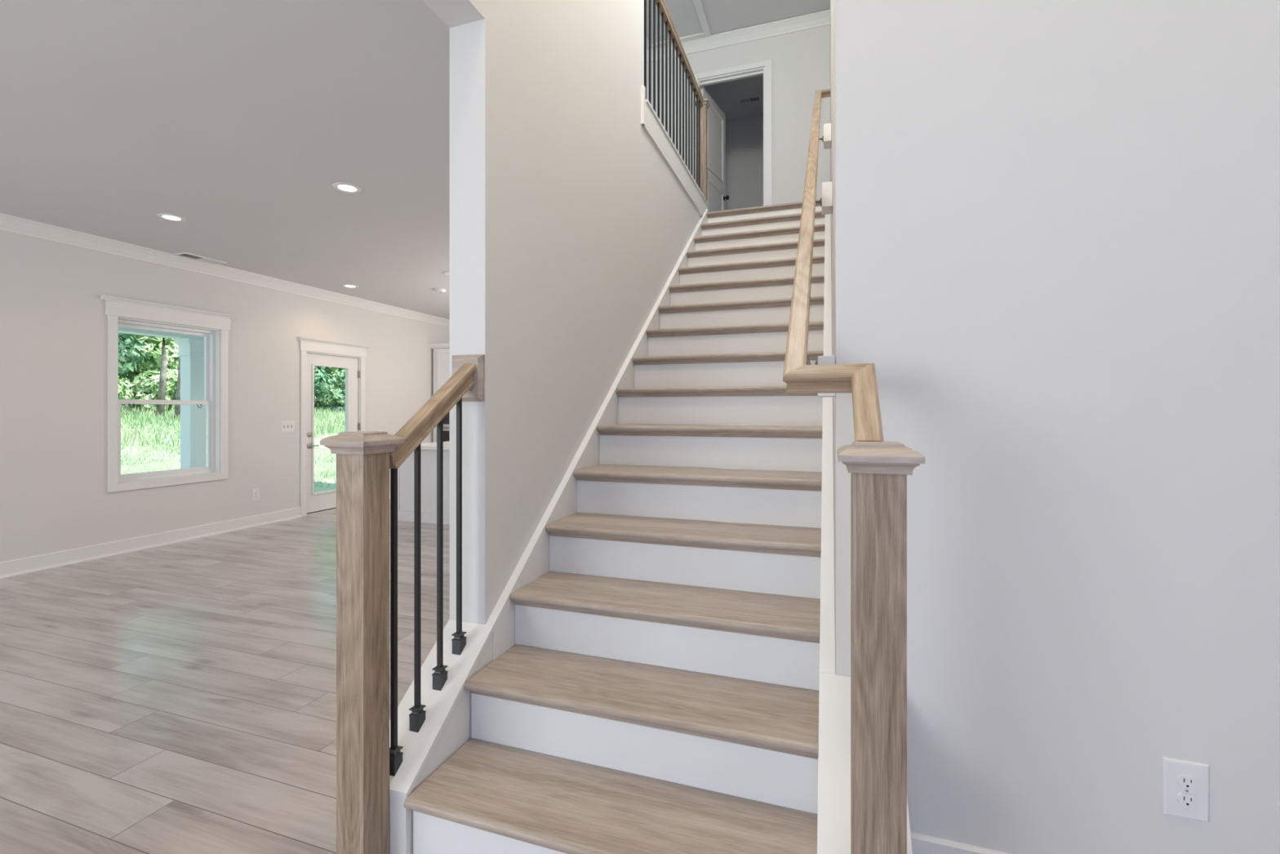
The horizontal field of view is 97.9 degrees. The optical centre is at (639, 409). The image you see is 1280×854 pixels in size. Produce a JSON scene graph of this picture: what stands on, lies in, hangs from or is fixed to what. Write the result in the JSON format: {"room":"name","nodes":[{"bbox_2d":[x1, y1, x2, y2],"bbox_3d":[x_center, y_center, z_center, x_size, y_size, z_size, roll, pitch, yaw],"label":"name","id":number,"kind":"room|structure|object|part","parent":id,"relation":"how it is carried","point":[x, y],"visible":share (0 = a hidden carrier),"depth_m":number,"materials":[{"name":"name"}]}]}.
{"room":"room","nodes":[
{"label":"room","id":0,"kind":"room"},
{"bbox_2d":[0,0,449,319],"bbox_3d":[-2.485,-1.432,3.450,4.445,0.060,10.150,0,0,19],"label":"ceiling","id":1,"kind":"structure","parent":0,"point":[237,120],"depth_m":2.82,"materials":[{"name":"paint"}]},
{"bbox_2d":[156,213,186,222],"bbox_3d":[-3.418,-1.399,4.071,0.164,0.006,0.164,0,0,19],"label":"recessed light","id":2,"kind":"object","parent":1,"relation":"in","point":[166,216],"visible":1,"depth_m":4.06,"materials":[{"name":"white plastic"}]},
{"bbox_2d":[173,252,226,264],"bbox_3d":[-4.071,-1.398,5.172,0.150,0.009,0.370,0,0,19],"label":"ceiling vent","id":3,"kind":"object","parent":1,"relation":"in","point":[186,255],"visible":1,"depth_m":5.16,"materials":[{"name":"white plastic"}]},
{"bbox_2d":[332,182,361,193],"bbox_3d":[-1.850,-1.399,3.526,0.164,0.006,0.164,0,0,19],"label":"recessed light","id":4,"kind":"object","parent":1,"relation":"in","point":[340,186],"visible":1,"depth_m":3.52,"materials":[{"name":"white plastic"}]},
{"bbox_2d":[342,284,358,288],"bbox_3d":[-3.291,-1.399,6.333,0.164,0.006,0.164,0,0,19],"label":"recessed light","id":5,"kind":"object","parent":1,"relation":"in","point":[344,285],"visible":1,"depth_m":6.32,"materials":[{"name":"white plastic"}]},
{"bbox_2d":[435,288,445,293],"bbox_3d":[-2.336,-1.385,6.529,0.124,0.034,0.124,0,0,19],"label":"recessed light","id":6,"kind":"object","parent":1,"relation":"attached to","point":[437,290],"visible":1,"depth_m":6.49,"materials":[{"name":"white plastic"}]},
{"bbox_2d":[0,230,449,561],"bbox_3d":[-4.639,-0.092,4.239,0.140,2.620,10.270,0,0,19],"label":"wall","id":7,"kind":"structure","parent":0,"point":[55,496],"depth_m":4.74,"materials":[{"name":"paint"}]},
{"bbox_2d":[0,506,302,578],"bbox_3d":[-5.022,1.161,2.837,0.030,0.113,7.368,0,0,19],"label":"baseboard","id":8,"kind":"structure","parent":7,"relation":"attached to","point":[55,559],"depth_m":4.81,"materials":[{"name":"paint"}]},
{"bbox_2d":[100,294,235,492],"bbox_3d":[-4.316,-0.125,5.115,0.192,1.631,1.064,0,0,19],"label":"window","id":9,"kind":"structure","parent":7,"relation":"in","point":[215,341],"depth_m":5.17,"materials":[{"name":"paint"}]},
{"bbox_3d":[-4.383,-0.397,5.136,0.028,0.699,0.775,0,0,19],"label":"sash","id":10,"kind":"part","parent":9,"relation":"part of","materials":[{"name":"white plastic"}]},
{"bbox_3d":[-4.350,0.253,5.125,0.028,0.681,0.775,0,0,19],"label":"sash","id":11,"kind":"part","parent":9,"relation":"part of","materials":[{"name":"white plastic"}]},
{"bbox_3d":[-4.365,-0.076,5.130,0.080,1.392,0.831,0,0,19],"label":"frame","id":12,"kind":"part","parent":9,"relation":"part of","materials":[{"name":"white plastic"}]},
{"bbox_3d":[-4.250,-0.924,5.093,0.052,0.032,1.064,0,0,19],"label":"head crown","id":13,"kind":"part","parent":9,"relation":"part of","materials":[{"name":"paint"}]},
{"bbox_3d":[-4.263,-0.848,5.099,0.022,0.125,1.008,0,0,19],"label":"head casing","id":14,"kind":"part","parent":9,"relation":"part of","materials":[{"name":"paint"}]},
{"bbox_2d":[0,213,449,327],"bbox_3d":[-4.551,-1.350,4.147,0.085,0.105,10.150,0,0,19],"label":"trim","id":15,"kind":"structure","parent":7,"relation":"attached to","point":[11,224],"depth_m":5.15,"materials":[{"name":"paint"}]},
{"bbox_2d":[252,488,259,501],"bbox_3d":[-4.019,0.895,5.840,0.011,0.128,0.079,0,0,19],"label":"outlet","id":16,"kind":"object","parent":7,"relation":"attached to","point":[255,492],"visible":1,"depth_m":5.84,"materials":[{"name":"white plastic"}]},
{"bbox_2d":[280,420,294,432],"bbox_3d":[-3.900,0.188,6.181,0.019,0.125,0.170,0,0,19],"label":"light switch","id":17,"kind":"object","parent":7,"relation":"attached to","point":[285,425],"visible":1,"depth_m":6.18,"materials":[{"name":"white plastic"}]},
{"bbox_2d":[297,337,369,516],"bbox_3d":[-3.751,0.200,6.791,0.192,2.036,1.003,0,0,19],"label":"door","id":18,"kind":"structure","parent":7,"relation":"in","point":[312,503],"depth_m":6.56,"materials":[{"name":"paint"}]},
{"bbox_3d":[-3.799,0.421,6.481,0.054,0.066,0.116,0,0,19],"label":"lever handle","id":19,"kind":"part","parent":18,"relation":"part of","materials":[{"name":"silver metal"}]},
{"bbox_3d":[-3.732,0.233,6.748,0.010,1.537,0.534,0,0,19],"label":"lite frame","id":20,"kind":"part","parent":18,"relation":"part of","materials":[{"name":"paint"}]},
{"bbox_3d":[-3.749,0.273,6.783,0.044,1.846,0.756,0,0,19],"label":"panel","id":21,"kind":"part","parent":18,"relation":"part of","materials":[{"name":"paint"}]},
{"bbox_3d":[-3.700,-0.729,6.768,0.022,0.118,0.942,0,0,19],"label":"head casing","id":22,"kind":"part","parent":18,"relation":"part of","materials":[{"name":"paint"}]},
{"bbox_3d":[-3.684,-0.802,6.769,0.052,0.032,1.003,0,0,19],"label":"head crown","id":23,"kind":"part","parent":18,"relation":"part of","materials":[{"name":"paint"}]},
{"bbox_2d":[0,498,820,853],"bbox_3d":[-1.137,1.278,3.011,7.580,0.120,10.420,0,0,19],"label":"floor","id":24,"kind":"structure","parent":0,"point":[179,697],"depth_m":2.39,"materials":[{"name":"brown wood"}]},
{"bbox_2d":[320,431,404,853],"bbox_3d":[-0.729,0.638,1.470,0.141,1.159,0.141,0,0,19],"label":"newel post","id":25,"kind":"object","parent":24,"relation":"on","point":[362,457],"visible":1,"depth_m":1.43,"materials":[{"name":"brown wood"}]},
{"bbox_3d":[-0.729,0.102,1.470,0.126,0.022,0.126,0,0,19],"label":"cove moulding","id":26,"kind":"part","parent":25,"relation":"part of","materials":[{"name":"brown wood"}]},
{"bbox_3d":[-0.729,0.665,1.470,0.090,1.106,0.090,0,0,19],"label":"post","id":27,"kind":"part","parent":25,"relation":"part of","materials":[{"name":"brown wood"}]},
{"bbox_2d":[397,440,449,524],"bbox_3d":[-1.406,0.800,6.041,2.545,0.835,0.950,0,0,19],"label":"kitchen island","id":28,"kind":"object","parent":24,"relation":"on","point":[428,451],"visible":0.02,"depth_m":6.00,"materials":[{"name":"paint"}]},
{"bbox_3d":[-2.671,0.760,6.120,0.072,0.685,0.008,0,0,19],"label":"panel","id":29,"kind":"part","parent":28,"relation":"part of","materials":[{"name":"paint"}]},
{"bbox_3d":[-1.536,1.160,5.734,2.495,0.115,0.014,0,0,19],"label":"baseboard","id":30,"kind":"part","parent":28,"relation":"part of","materials":[{"name":"paint"}]},
{"bbox_2d":[421,440,449,449],"bbox_3d":[-1.318,0.400,6.011,2.360,0.035,0.950,0,0,19],"label":"island countertop","id":31,"kind":"structure","parent":28,"relation":"on","point":[429,446],"depth_m":5.83,"materials":[{"name":"white stone"}]},
{"bbox_2d":[428,342,449,442],"bbox_3d":[-2.627,0.118,8.513,0.938,2.200,0.645,0,0,19],"label":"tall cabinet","id":32,"kind":"object","parent":24,"relation":"on","point":[441,351],"visible":0.04,"depth_m":8.33,"materials":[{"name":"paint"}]},
{"bbox_3d":[-2.627,-0.947,8.511,0.938,0.070,0.630,0,0,19],"label":"cornice","id":33,"kind":"part","parent":32,"relation":"part of","materials":[{"name":"paint"}]},
{"bbox_3d":[-2.875,-0.477,8.312,0.360,0.850,0.022,0,0,19],"label":"door","id":34,"kind":"part","parent":32,"relation":"part of","materials":[{"name":"paint"}]},
{"bbox_2d":[443,411,449,441],"bbox_3d":[-2.706,0.388,8.233,0.730,0.820,0.064,0,0,19],"label":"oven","id":35,"kind":"object","parent":32,"relation":"in","point":[446,419],"depth_m":8.30,"materials":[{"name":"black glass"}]},
{"bbox_2d":[389,199,912,853],"bbox_3d":[0.512,-0.326,3.184,1.405,3.087,3.976,0,0,19],"label":"staircase","id":36,"kind":"structure","parent":24,"relation":"on","point":[710,350],"depth_m":1.83,"materials":[{"name":"brown wood"}]},
{"bbox_2d":[389,354,484,776],"bbox_3d":[-0.646,0.408,1.703,0.124,1.185,0.404,0,0,19],"label":"stair railing","id":37,"kind":"object","parent":36,"relation":"on","point":[466,384],"visible":0.94,"depth_m":1.63,"materials":[{"name":"brown wood"}]},
{"bbox_3d":[-0.634,0.004,1.688,0.053,0.318,0.383,0,0,19],"label":"handrail","id":38,"kind":"part","parent":37,"relation":"part of","materials":[{"name":"brown wood"}]},
{"bbox_3d":[-0.123,1.065,1.328,1.033,0.020,0.017,0,0,19],"label":"cove moulding","id":39,"kind":"part","parent":36,"relation":"part of","materials":[{"name":"brown wood"}]},
{"bbox_3d":[-0.041,0.875,1.573,1.033,0.020,0.017,0,0,19],"label":"cove moulding","id":40,"kind":"part","parent":36,"relation":"part of","materials":[{"name":"brown wood"}]},
{"bbox_3d":[0.042,0.685,1.818,1.033,0.020,0.017,0,0,19],"label":"cove moulding","id":41,"kind":"part","parent":36,"relation":"part of","materials":[{"name":"brown wood"}]},
{"bbox_3d":[0.124,0.495,2.064,1.033,0.020,0.017,0,0,19],"label":"cove moulding","id":42,"kind":"part","parent":36,"relation":"part of","materials":[{"name":"brown wood"}]},
{"bbox_3d":[0.207,0.305,2.309,1.033,0.020,0.017,0,0,19],"label":"cove moulding","id":43,"kind":"part","parent":36,"relation":"part of","materials":[{"name":"brown wood"}]},
{"bbox_3d":[0.290,0.115,2.554,1.033,0.020,0.017,0,0,19],"label":"cove moulding","id":44,"kind":"part","parent":36,"relation":"part of","materials":[{"name":"brown wood"}]},
{"bbox_3d":[0.372,-0.075,2.799,1.033,0.020,0.017,0,0,19],"label":"cove moulding","id":45,"kind":"part","parent":36,"relation":"part of","materials":[{"name":"brown wood"}]},
{"bbox_3d":[0.455,-0.265,3.044,1.033,0.020,0.017,0,0,19],"label":"cove moulding","id":46,"kind":"part","parent":36,"relation":"part of","materials":[{"name":"brown wood"}]},
{"bbox_3d":[0.538,-0.455,3.289,1.033,0.020,0.017,0,0,19],"label":"cove moulding","id":47,"kind":"part","parent":36,"relation":"part of","materials":[{"name":"brown wood"}]},
{"bbox_3d":[0.621,-0.645,3.534,1.033,0.020,0.017,0,0,19],"label":"cove moulding","id":48,"kind":"part","parent":36,"relation":"part of","materials":[{"name":"brown wood"}]},
{"bbox_3d":[0.703,-0.835,3.780,1.033,0.020,0.017,0,0,19],"label":"cove moulding","id":49,"kind":"part","parent":36,"relation":"part of","materials":[{"name":"brown wood"}]},
{"bbox_3d":[0.786,-1.025,4.025,1.033,0.020,0.017,0,0,19],"label":"cove moulding","id":50,"kind":"part","parent":36,"relation":"part of","materials":[{"name":"brown wood"}]},
{"bbox_3d":[0.869,-1.215,4.270,1.033,0.020,0.017,0,0,19],"label":"cove moulding","id":51,"kind":"part","parent":36,"relation":"part of","materials":[{"name":"brown wood"}]},
{"bbox_3d":[0.951,-1.405,4.515,1.033,0.020,0.017,0,0,19],"label":"cove moulding","id":52,"kind":"part","parent":36,"relation":"part of","materials":[{"name":"brown wood"}]},
{"bbox_3d":[1.034,-1.595,4.760,1.033,0.020,0.017,0,0,19],"label":"cove moulding","id":53,"kind":"part","parent":36,"relation":"part of","materials":[{"name":"brown wood"}]},
{"bbox_3d":[1.117,-1.785,5.005,1.033,0.020,0.017,0,0,19],"label":"cove moulding","id":54,"kind":"part","parent":36,"relation":"part of","materials":[{"name":"brown wood"}]},
{"bbox_2d":[836,440,924,853],"bbox_3d":[0.455,0.640,1.070,0.144,1.155,0.144,0,0,19],"label":"newel post","id":55,"kind":"object","parent":24,"relation":"on","point":[879,471],"visible":1,"depth_m":1.02,"materials":[{"name":"brown wood"}]},
{"bbox_3d":[0.455,0.667,1.070,0.092,1.102,0.092,0,0,19],"label":"post","id":56,"kind":"part","parent":55,"relation":"part of","materials":[{"name":"brown wood"}]},
{"bbox_3d":[0.455,0.106,1.070,0.129,0.022,0.129,0,0,19],"label":"cove moulding","id":57,"kind":"part","parent":55,"relation":"part of","materials":[{"name":"brown wood"}]},
{"bbox_2d":[422,0,742,746],"bbox_3d":[-0.312,-1.462,2.717,0.143,5.360,10.150,0,0,19],"label":"wall","id":58,"kind":"structure","parent":0,"point":[569,224],"depth_m":2.21,"materials":[{"name":"paint"}]},
{"bbox_2d":[640,84,708,216],"bbox_3d":[0.257,-1.875,4.369,0.169,0.235,1.935,0,0,19],"label":"trim","id":59,"kind":"structure","parent":58,"relation":"attached to","point":[651,122],"depth_m":4.00,"materials":[{"name":"paint"}]},
{"bbox_2d":[644,0,703,189],"bbox_3d":[0.283,-2.435,4.397,0.053,0.990,1.873,0,0,19],"label":"railing","id":60,"kind":"object","parent":59,"relation":"on","point":[662,9],"visible":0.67,"depth_m":4.30,"materials":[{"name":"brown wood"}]},
{"bbox_3d":[0.283,-2.902,4.397,0.053,0.056,1.873,0,0,19],"label":"handrail","id":61,"kind":"part","parent":60,"relation":"part of","materials":[{"name":"brown wood"}]},
{"bbox_2d":[701,86,728,212],"bbox_3d":[0.884,-2.770,6.710,0.167,1.872,0.705,0,0,30],"label":"door","id":62,"kind":"structure","parent":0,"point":[717,197],"depth_m":6.74,"materials":[{"name":"paint"}]},
{"bbox_3d":[1.075,-2.634,6.944,0.066,0.060,0.060,0,0,30],"label":"knob","id":63,"kind":"part","parent":62,"relation":"part of","materials":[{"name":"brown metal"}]},
{"bbox_2d":[646,25,830,204],"bbox_3d":[0.619,-2.982,6.374,4.300,2.320,0.115,0,0,19],"label":"wall","id":64,"kind":"structure","parent":0,"point":[801,60],"depth_m":5.98,"materials":[{"name":"paint"}]},
{"bbox_2d":[693,59,772,205],"bbox_3d":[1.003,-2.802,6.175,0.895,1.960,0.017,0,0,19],"label":"trim","id":65,"kind":"structure","parent":64,"relation":"attached to","point":[767,64],"depth_m":6.04,"materials":[{"name":"paint"}]},
{"bbox_2d":[646,9,830,62],"bbox_3d":[0.265,-4.085,6.388,3.620,0.105,0.085,0,0,19],"label":"trim","id":66,"kind":"structure","parent":64,"relation":"attached to","point":[820,19],"depth_m":6.06,"materials":[{"name":"paint"}]},
{"bbox_2d":[725,115,763,209],"bbox_3d":[1.489,-2.982,8.014,3.700,2.320,0.100,0,0,19],"label":"wall","id":67,"kind":"structure","parent":0,"point":[744,137],"depth_m":7.96,"materials":[{"name":"paint"}]},
{"bbox_2d":[700,0,830,122],"bbox_3d":[0.146,-4.172,3.328,5.350,0.060,11.600,0,0,19],"label":"ceiling","id":68,"kind":"structure","parent":0,"point":[722,15],"depth_m":5.93,"materials":[{"name":"paint"}]},
{"bbox_2d":[646,0,711,49],"bbox_3d":[0.207,-4.133,5.621,0.752,0.018,1.405,0,0,19],"label":"attic hatch","id":69,"kind":"object","parent":68,"relation":"attached to","point":[688,18],"visible":0.55,"depth_m":5.94,"materials":[{"name":"paint"}]},
{"bbox_2d":[737,95,760,104],"bbox_3d":[1.462,-4.138,7.464,0.300,0.009,0.130,0,0,19],"label":"ceiling vent","id":70,"kind":"object","parent":68,"relation":"in","point":[753,99],"visible":1,"depth_m":7.46,"materials":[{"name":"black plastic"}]},
{"bbox_2d":[830,0,835,603],"bbox_3d":[1.339,-1.462,3.722,0.120,5.360,4.450,0,0,19],"label":"wall","id":71,"kind":"structure","parent":0,"point":[832,2],"depth_m":2.36,"materials":[{"name":"paint"}]},
{"bbox_2d":[782,88,884,441],"bbox_3d":[0.973,-1.275,2.884,0.206,2.761,3.732,0,0,19],"label":"wall handrail","id":72,"kind":"object","parent":71,"relation":"attached to","point":[825,378],"visible":0.97,"depth_m":1.44,"materials":[{"name":"brown wood"}]},
{"bbox_2d":[835,0,1279,853],"bbox_3d":[1.372,-1.462,1.300,1.730,5.360,0.120,0,0,19],"label":"wall","id":73,"kind":"structure","parent":0,"point":[1057,222],"depth_m":1.35,"materials":[{"name":"paint"}]},
{"bbox_2d":[910,831,1011,853],"bbox_3d":[1.354,1.161,1.235,1.424,0.113,0.014,0,0,19],"label":"baseboard","id":74,"kind":"structure","parent":73,"relation":"attached to","point":[921,843],"depth_m":1.43,"materials":[{"name":"paint"}]},
{"bbox_2d":[1162,756,1208,822],"bbox_3d":[1.246,0.869,1.273,0.083,0.130,0.011,0,0,19],"label":"outlet","id":75,"kind":"object","parent":73,"relation":"attached to","point":[1185,784],"visible":1,"depth_m":1.27,"materials":[{"name":"white plastic"}]},
{"bbox_2d":[1177,792,1197,807],"bbox_3d":[1.246,0.889,1.270,0.035,0.029,0.006,0,0,19],"label":"receptacle","id":76,"kind":"object","parent":75,"relation":"attached to","point":[1184,799],"depth_m":1.27,"materials":[{"name":"white plastic"}]},
{"bbox_2d":[1177,774,1197,789],"bbox_3d":[1.246,0.848,1.270,0.035,0.029,0.006,0,0,19],"label":"receptacle","id":77,"kind":"object","parent":75,"relation":"attached to","point":[1184,781],"depth_m":1.27,"materials":[{"name":"white plastic"}]},
{"label":"outside","id":78,"kind":"structure","parent":0,"visible":0},
{"bbox_2d":[120,404,345,492],"bbox_3d":[-14.754,0.742,23.971,28.000,1.428,64.000,0,0,19],"label":"ground","id":79,"kind":"structure","parent":78,"point":[332,486],"depth_m":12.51,"materials":[{"name":"plant"}]},
{"bbox_2d":[118,376,133,407],"bbox_3d":[-16.113,-0.576,16.275,2.221,1.685,2.348,0,0,19],"label":"shrub","id":80,"kind":"object","parent":79,"relation":"on","point":[124,392],"visible":0.06,"depth_m":16.54,"materials":[{"name":"green plant"}]},
{"bbox_2d":[118,333,150,390],"bbox_3d":[-19.410,-2.904,18.913,4.890,6.379,4.298,0,0,-35],"label":"tree","id":81,"kind":"object","parent":79,"relation":"on","point":[126,364],"visible":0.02,"depth_m":18.94,"materials":[{"name":"green plant"}]},
{"bbox_2d":[120,334,178,411],"bbox_3d":[-18.419,-2.849,21.956,4.736,6.289,4.454,0,0,19],"label":"tree","id":82,"kind":"object","parent":79,"relation":"on","point":[155,344],"visible":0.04,"depth_m":20.18,"materials":[{"name":"green plant"}]},
{"bbox_2d":[132,367,177,413],"bbox_3d":[-16.267,-0.607,19.009,1.730,1.709,1.537,0,0,44],"label":"shrub","id":83,"kind":"object","parent":79,"relation":"on","point":[148,383],"visible":0.66,"depth_m":18.46,"materials":[{"name":"green plant"}]},
{"bbox_3d":[-16.298,-0.518,19.271,0.463,1.530,0.561,0,0,19],"label":"stem","id":84,"kind":"part","parent":83,"relation":"part of","materials":[{"name":"plant"}]},
{"bbox_2d":[155,337,167,416],"bbox_3d":[-15.054,-5.300,17.510,3.646,11.334,3.927,0,0,-43],"label":"tree","id":85,"kind":"object","parent":79,"relation":"on","point":[162,378],"visible":0.02,"depth_m":17.63,"materials":[{"name":"grey plant"}]},
{"bbox_2d":[173,355,180,418],"bbox_3d":[-13.935,-5.783,16.889,3.122,12.389,3.344,0,0,19],"label":"tree","id":86,"kind":"object","parent":79,"relation":"on","point":[177,407],"visible":0.02,"depth_m":16.82,"materials":[{"name":"grey plant"}]},
{"bbox_2d":[314,366,331,403],"bbox_3d":[-13.857,-0.760,22.673,2.194,1.983,2.056,0,0,19],"label":"shrub","id":87,"kind":"object","parent":79,"relation":"on","point":[322,383],"visible":0.07,"depth_m":22.77,"materials":[{"name":"green plant"}]},
{"bbox_2d":[314,365,340,409],"bbox_3d":[-15.878,-2.916,26.256,4.778,6.378,4.100,0,0,-44],"label":"tree","id":88,"kind":"object","parent":79,"relation":"on","point":[319,402],"visible":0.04,"depth_m":26.16,"materials":[{"name":"green plant"}]},
{"bbox_2d":[317,366,345,407],"bbox_3d":[-14.946,-2.886,29.235,4.191,6.328,5.384,0,0,19],"label":"tree","id":89,"kind":"object","parent":79,"relation":"on","point":[331,370],"visible":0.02,"depth_m":27.48,"materials":[{"name":"green plant"}]},
{"bbox_2d":[322,368,345,408],"bbox_3d":[-13.112,-0.844,25.382,2.366,2.104,2.022,0,0,19],"label":"shrub","id":90,"kind":"object","parent":79,"relation":"on","point":[339,396],"visible":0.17,"depth_m":25.05,"materials":[{"name":"green plant"}]},
{"bbox_3d":[1.688,-1.797,6.902,1.252,0.050,3.842,0,0,19],"label":"floor","id":91,"kind":"structure","parent":0,"visible":0},
{"bbox_2d":[695,98,711,201],"bbox_3d":[0.595,-2.381,5.324,0.133,1.117,0.133,0,0,19],"label":"newel post","id":92,"kind":"object","parent":91,"relation":"on","point":[704,109],"visible":0.5,"depth_m":5.28,"materials":[{"name":"brown wood"}]},
{"bbox_3d":[0.595,-2.896,5.324,0.119,0.022,0.119,0,0,19],"label":"cove moulding","id":93,"kind":"part","parent":92,"relation":"part of","materials":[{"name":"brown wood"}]},
{"bbox_3d":[0.595,-2.354,5.324,0.085,1.064,0.085,0,0,19],"label":"post","id":94,"kind":"part","parent":92,"relation":"part of","materials":[{"name":"brown wood"}]},
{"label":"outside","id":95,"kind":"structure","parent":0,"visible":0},
{"bbox_3d":[-5.029,1.403,6.181,1.840,0.130,8.500,0,0,19],"label":"porch slab","id":96,"kind":"object","parent":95,"visible":0},
{"bbox_2d":[174,337,206,468],"bbox_3d":[-5.532,0.238,6.910,0.256,2.200,0.256,0,0,19],"label":"porch column","id":97,"kind":"structure","parent":96,"relation":"on","point":[191,351],"depth_m":6.84,"materials":[{"name":"white"}]},
{"bbox_2d":[118,326,204,339],"bbox_3d":[-5.702,-0.972,6.408,0.220,0.220,8.500,0,0,19],"label":"beam","id":98,"kind":"structure","parent":97,"relation":"on","point":[121,330],"depth_m":6.47,"materials":[{"name":"white"}]}
]}

